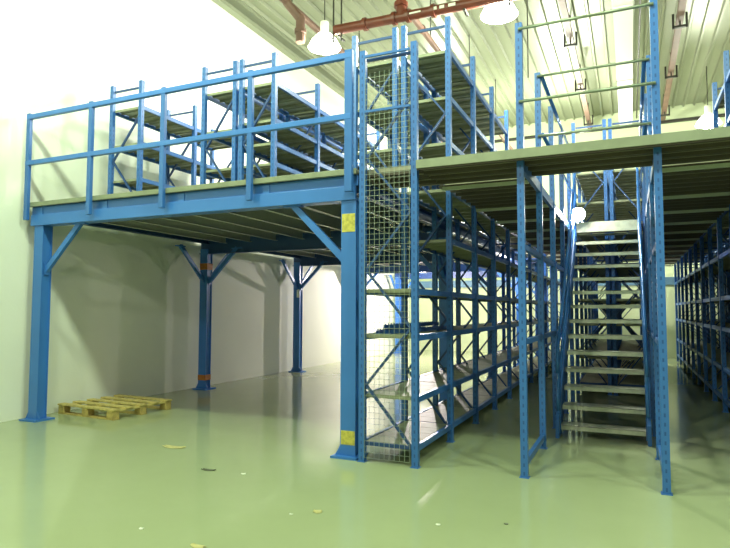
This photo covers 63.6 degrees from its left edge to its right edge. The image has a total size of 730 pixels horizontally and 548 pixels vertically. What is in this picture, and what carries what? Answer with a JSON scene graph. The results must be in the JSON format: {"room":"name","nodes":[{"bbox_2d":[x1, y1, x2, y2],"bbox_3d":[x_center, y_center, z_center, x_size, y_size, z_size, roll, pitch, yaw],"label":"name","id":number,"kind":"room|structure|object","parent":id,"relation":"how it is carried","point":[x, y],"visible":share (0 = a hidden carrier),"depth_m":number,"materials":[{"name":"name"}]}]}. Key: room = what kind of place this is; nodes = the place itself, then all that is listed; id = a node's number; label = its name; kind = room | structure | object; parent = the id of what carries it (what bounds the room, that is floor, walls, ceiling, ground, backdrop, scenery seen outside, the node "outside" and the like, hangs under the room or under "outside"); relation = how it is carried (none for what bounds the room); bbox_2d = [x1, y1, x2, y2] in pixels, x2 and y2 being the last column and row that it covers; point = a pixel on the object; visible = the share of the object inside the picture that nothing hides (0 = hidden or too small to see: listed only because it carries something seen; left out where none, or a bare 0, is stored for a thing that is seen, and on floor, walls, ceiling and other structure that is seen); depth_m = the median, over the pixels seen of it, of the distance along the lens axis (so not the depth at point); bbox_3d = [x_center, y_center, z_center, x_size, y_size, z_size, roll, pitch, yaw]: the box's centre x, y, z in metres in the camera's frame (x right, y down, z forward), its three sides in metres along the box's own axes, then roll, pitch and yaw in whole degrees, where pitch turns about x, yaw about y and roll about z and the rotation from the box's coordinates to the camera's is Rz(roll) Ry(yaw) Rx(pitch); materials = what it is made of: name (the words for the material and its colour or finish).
{"room":"warehouse","nodes":[
{"label":"warehouse","id":0,"kind":"room"},
{"bbox_2d":[0,0,408,421],"bbox_3d":[-6.417,-2.265,4.681,0.200,8.050,39.000,-1,-4,24],"label":"wall","id":1,"kind":"structure","parent":0,"point":[124,306],"depth_m":9.77,"materials":[{"name":"paint"}]},
{"bbox_2d":[212,0,373,108],"bbox_3d":[-6.198,-6.128,4.819,0.260,0.280,39.000,-1,-4,24],"label":"trim","id":2,"kind":"structure","parent":1,"relation":"attached to","point":[237,9],"depth_m":13.92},
{"bbox_2d":[0,349,729,547],"bbox_3d":[8.992,1.476,-2.498,34.020,0.200,39.400,-1,-4,24],"label":"floor","id":3,"kind":"structure","parent":0,"point":[67,481],"depth_m":5.30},
{"bbox_2d":[57,394,171,420],"bbox_3d":[-3.648,1.939,8.636,1.140,0.144,1.070,-2,-4,27],"label":"wooden pallet","id":4,"kind":"object","parent":3,"relation":"on","point":[118,404],"visible":1,"depth_m":8.43,"materials":[{"name":"brown wood"}]},
{"bbox_2d":[162,445,185,448],"bbox_3d":[-2.068,1.872,6.389,0.293,0.017,0.100,-1,-4,19],"label":"scrap","id":5,"kind":"object","parent":3,"relation":"on","point":[166,446],"visible":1,"depth_m":6.40,"materials":[{"name":"beige paper"}]},
{"bbox_2d":[190,543,206,547],"bbox_3d":[-1.056,1.717,3.723,0.114,0.011,0.050,-1,-4,24],"label":"scrap","id":6,"kind":"object","parent":3,"relation":"on","point":[193,545],"visible":1,"depth_m":3.72,"materials":[{"name":"beige paper"}]},
{"bbox_2d":[19,168,535,460],"bbox_3d":[0.500,0.826,13.282,4.985,2.945,13.920,-1,-4,24],"label":"platform","id":7,"kind":"object","parent":3,"relation":"on","point":[310,219],"visible":0.66,"depth_m":7.99,"materials":[{"name":"blue paint"}]},
{"bbox_2d":[107,80,230,193],"bbox_3d":[-3.170,-1.857,10.114,0.676,2.018,2.484,-1,-4,24],"label":"shelving rack","id":8,"kind":"object","parent":7,"relation":"on","point":[141,115],"visible":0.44,"depth_m":9.50,"materials":[{"name":"blue metal"}]},
{"bbox_2d":[23,49,353,219],"bbox_3d":[-2.381,-1.526,7.056,4.945,1.480,0.056,-1,-4,24],"label":"guard railing","id":9,"kind":"object","parent":7,"relation":"attached to","point":[347,117],"visible":1,"depth_m":6.83,"materials":[{"name":"blue metal"}]},
{"bbox_2d":[200,60,343,183],"bbox_3d":[-1.314,-1.863,9.936,0.626,2.018,3.684,-1,-4,24],"label":"shelving rack","id":10,"kind":"object","parent":7,"relation":"on","point":[227,99],"visible":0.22,"depth_m":8.40,"materials":[{"name":"blue metal"}]},
{"bbox_2d":[238,52,380,179],"bbox_3d":[-0.726,-1.877,9.672,0.616,2.018,3.684,-1,-4,24],"label":"shelving rack","id":11,"kind":"object","parent":7,"relation":"on","point":[291,151],"visible":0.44,"depth_m":8.66,"materials":[{"name":"blue metal"}]},
{"bbox_2d":[352,27,444,190],"bbox_3d":[0.861,-1.916,8.958,0.636,2.018,3.684,-1,-4,24],"label":"shelving rack","id":12,"kind":"object","parent":7,"relation":"on","point":[393,66],"visible":0.27,"depth_m":7.47,"materials":[{"name":"blue metal"}]},
{"bbox_2d":[357,16,561,468],"bbox_3d":[3.190,-0.229,12.419,0.641,4.960,14.484,-1,-4,24],"label":"shelving rack","id":13,"kind":"object","parent":3,"relation":"on","point":[463,117],"visible":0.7,"depth_m":7.33,"materials":[{"name":"blue metal"}]},
{"bbox_2d":[364,47,409,462],"bbox_3d":[0.213,-0.218,5.797,0.485,4.034,0.022,-1,-4,24],"label":"mesh panel","id":14,"kind":"object","parent":13,"relation":"attached to","point":[379,109],"visible":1,"depth_m":5.82,"materials":[{"name":"grey metal"}]},
{"bbox_2d":[376,326,424,333],"bbox_3d":[0.435,0.625,6.660,0.070,0.050,1.550,-1,-4,22],"label":"channel","id":15,"kind":"object","parent":13,"relation":"on","point":[378,331],"visible":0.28,"depth_m":6.01,"materials":[{"name":"blue metal"}]},
{"bbox_2d":[385,325,446,333],"bbox_3d":[0.636,0.629,6.733,0.071,0.050,1.750,-2,-4,27],"label":"channel","id":16,"kind":"object","parent":13,"relation":"on","point":[396,331],"visible":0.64,"depth_m":6.63,"materials":[{"name":"blue metal"}]},
{"bbox_2d":[383,321,438,328],"bbox_3d":[0.561,0.578,6.744,0.070,0.050,1.600,-1,-4,25],"label":"channel","id":17,"kind":"object","parent":16,"relation":"on","point":[426,323],"visible":0.72,"depth_m":6.41,"materials":[{"name":"blue metal"}]},
{"bbox_2d":[444,178,586,264],"bbox_3d":[4.089,-0.612,12.543,0.936,0.115,13.520,-1,-4,24],"label":"deck","id":18,"kind":"object","parent":13,"relation":"attached to","point":[498,202],"visible":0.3,"depth_m":7.83,"materials":[{"name":"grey metal"}]},
{"bbox_2d":[515,22,575,478],"bbox_3d":[2.442,-0.129,7.598,0.115,4.180,4.904,-1,-4,24],"label":"support frame","id":19,"kind":"object","parent":3,"relation":"on","point":[526,455],"visible":0.73,"depth_m":6.43,"materials":[{"name":"blue metal"}]},
{"bbox_2d":[416,126,729,190],"bbox_3d":[5.638,-1.136,3.902,10.868,0.133,0.926,-1,-4,24],"label":"deck","id":20,"kind":"object","parent":19,"relation":"attached to","point":[710,144],"visible":0.95,"depth_m":5.37,"materials":[{"name":"grey metal"}]},
{"bbox_2d":[367,165,442,188],"bbox_3d":[0.418,-1.014,6.308,0.635,0.078,0.813,-1,-4,24],"label":"deck","id":21,"kind":"object","parent":20,"relation":"attached to","point":[424,180],"visible":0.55,"depth_m":6.17,"materials":[{"name":"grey metal"}]},
{"bbox_2d":[518,2,655,136],"bbox_3d":[2.193,-1.916,5.792,1.135,0.717,1.248,-1,-4,24],"label":"rails","id":22,"kind":"object","parent":19,"relation":"attached to","point":[649,3],"visible":1,"depth_m":5.38,"materials":[{"name":"grey"}]},
{"bbox_2d":[571,119,613,394],"bbox_3d":[5.583,-0.130,13.970,0.619,4.960,7.284,-1,-4,24],"label":"shelving rack","id":23,"kind":"object","parent":3,"relation":"on","point":[594,185],"visible":0.56,"depth_m":11.61,"materials":[{"name":"blue metal"}]},
{"bbox_2d":[555,167,651,446],"bbox_3d":[3.389,0.057,8.334,1.015,3.901,3.461,-1,-4,24],"label":"staircase","id":24,"kind":"structure","parent":3,"relation":"on","point":[562,352],"depth_m":7.69,"materials":[{"name":"blue"}]},
{"bbox_2d":[572,208,585,221],"bbox_3d":[3.430,-0.956,9.474,0.220,0.220,0.105,-1,-4,24],"label":"lamp","id":25,"kind":"object","parent":24,"relation":"attached to","point":[579,213],"visible":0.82,"depth_m":9.43,"materials":[{"name":"white metal"}]},
{"bbox_2d":[577,221,642,236],"bbox_3d":[4.160,-0.759,10.098,1.210,0.115,0.873,-1,-4,24],"label":"deck","id":26,"kind":"object","parent":24,"relation":"attached to","point":[627,232],"visible":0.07,"depth_m":10.34,"materials":[{"name":"grey metal"}]},
{"bbox_2d":[608,114,644,395],"bbox_3d":[6.155,-0.143,13.713,0.618,4.960,7.284,-1,-4,24],"label":"shelving rack","id":27,"kind":"object","parent":3,"relation":"on","point":[622,183],"visible":0.59,"depth_m":11.52,"materials":[{"name":"blue metal"}]},
{"bbox_2d":[639,0,672,495],"bbox_3d":[3.450,-0.154,7.144,0.115,4.180,4.904,-1,-4,24],"label":"support post","id":28,"kind":"object","parent":3,"relation":"on","point":[651,184],"visible":0.8,"depth_m":5.04,"materials":[{"name":"blue metal"}]},
{"bbox_2d":[674,50,729,412],"bbox_3d":[6.561,-0.311,10.903,0.646,4.960,14.484,-1,-4,24],"label":"shelving rack","id":29,"kind":"object","parent":3,"relation":"on","point":[711,364],"visible":0.95,"depth_m":10.96,"materials":[{"name":"blue metal"}]},
{"bbox_2d":[662,159,729,265],"bbox_3d":[9.590,-0.747,10.069,8.733,0.115,13.520,-1,-4,24],"label":"deck","id":30,"kind":"object","parent":29,"relation":"attached to","point":[693,200],"visible":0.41,"depth_m":7.56,"materials":[{"name":"grey metal"}]},
{"bbox_2d":[700,245,729,350],"bbox_3d":[7.173,-0.326,10.629,0.646,4.960,14.484,-1,-4,24],"label":"shelving rack","id":31,"kind":"object","parent":3,"relation":"on","point":[715,255],"visible":0.09,"depth_m":13.92,"materials":[{"name":"blue metal"}]},
{"bbox_2d":[241,0,729,127],"bbox_3d":[9.012,-6.725,-2.006,34.020,0.269,39.400,-1,-4,24],"label":"ceiling","id":32,"kind":"structure","parent":0,"point":[702,44],"depth_m":14.47,"materials":[{"name":"white metal"}]},
{"bbox_2d":[308,0,340,54],"bbox_3d":[-0.769,-5.043,11.247,0.620,1.690,0.620,-1,-4,24],"label":"lamp","id":33,"kind":"object","parent":32,"relation":"hanging from","point":[321,44],"visible":0.98,"depth_m":11.11,"materials":[{"name":"white metal"}]},
{"bbox_2d":[279,0,429,130],"bbox_3d":[-0.023,-4.924,13.771,0.394,1.620,14.500,-1,-4,24],"label":"pipe","id":34,"kind":"object","parent":32,"relation":"hanging from","point":[301,18],"visible":0.32,"depth_m":10.87,"materials":[{"name":"red metal"}]},
{"bbox_2d":[329,0,515,43],"bbox_3d":[3.427,-5.137,8.876,8.802,1.765,0.240,-1,-4,24],"label":"pipe","id":35,"kind":"object","parent":32,"relation":"hanging from","point":[402,14],"visible":1,"depth_m":10.00,"materials":[{"name":"red metal"}]},
{"bbox_2d":[410,0,512,149],"bbox_3d":[2.854,-4.912,14.835,0.148,1.502,10.200,-1,-4,24],"label":"pipe","id":36,"kind":"object","parent":32,"relation":"hanging from","point":[417,23],"visible":0.3,"depth_m":11.28,"materials":[{"name":"red metal"}]},
{"bbox_2d":[480,2,517,23],"bbox_3d":[2.248,-5.095,9.911,0.620,1.730,0.620,-1,-4,24],"label":"lamp","id":37,"kind":"object","parent":32,"relation":"hanging from","point":[501,13],"visible":0.89,"depth_m":9.77,"materials":[{"name":"white"}]},
{"bbox_2d":[527,0,528,77],"bbox_3d":[3.573,-4.962,12.316,0.362,1.700,0.021,-1,-4,24],"label":"rod","id":38,"kind":"object","parent":32,"relation":"hanging from","point":[527,0],"visible":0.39,"depth_m":12.37,"materials":[{"name":"grey metal"}]},
{"bbox_2d":[558,0,592,128],"bbox_3d":[4.667,-5.395,13.332,0.290,0.710,13.500,-1,-4,24],"label":"conduit","id":39,"kind":"object","parent":32,"relation":"attached to","point":[572,44],"visible":0.99,"depth_m":13.80,"materials":[{"name":"grey metal"}]},
{"bbox_2d":[611,0,633,124],"bbox_3d":[4.933,-5.486,11.295,0.400,0.770,16.000,-1,-4,24],"label":"skylight","id":40,"kind":"object","parent":32,"relation":"hanging from","point":[622,20],"visible":0.77,"depth_m":13.35,"materials":[{"name":"white metal"}]},
{"bbox_2d":[636,0,640,117],"bbox_3d":[5.215,-5.328,11.158,0.036,0.036,16.000,-1,-4,24],"label":"cable","id":41,"kind":"object","parent":40,"relation":"attached to","point":[639,0],"visible":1,"depth_m":13.65,"materials":[{"name":"grey metal"}]},
{"bbox_2d":[660,0,687,120],"bbox_3d":[6.627,-5.442,12.451,0.290,0.710,13.500,-1,-4,24],"label":"conduit","id":42,"kind":"object","parent":32,"relation":"attached to","point":[679,25],"visible":0.89,"depth_m":13.73,"materials":[{"name":"grey metal"}]},
{"bbox_2d":[695,66,721,128],"bbox_3d":[9.087,-4.724,15.637,0.620,1.750,0.620,-1,-4,24],"label":"lamp","id":43,"kind":"object","parent":32,"relation":"hanging from","point":[706,121],"visible":0.84,"depth_m":15.53,"materials":[{"name":"white metal"}]},
{"bbox_2d":[410,101,724,357],"bbox_3d":[17.049,-1.551,15.587,34.020,8.050,0.200,-1,-4,24],"label":"wall","id":44,"kind":"structure","parent":0,"point":[425,305],"depth_m":19.94,"materials":[{"name":"white paint"}]},
{"bbox_2d":[410,277,716,287],"bbox_3d":[17.003,0.039,15.374,33.600,0.250,0.050,-1,-4,24],"label":"trim","id":45,"kind":"structure","parent":44,"relation":"attached to","point":[668,280],"depth_m":20.86,"materials":[{"name":"blue"}]},
{"bbox_2d":[489,113,724,142],"bbox_3d":[17.129,-5.072,15.591,33.320,0.080,0.120,-1,-4,24],"label":"trim","id":46,"kind":"structure","parent":44,"relation":"attached to","point":[723,114],"depth_m":18.91,"materials":[{"name":"grey metal"}]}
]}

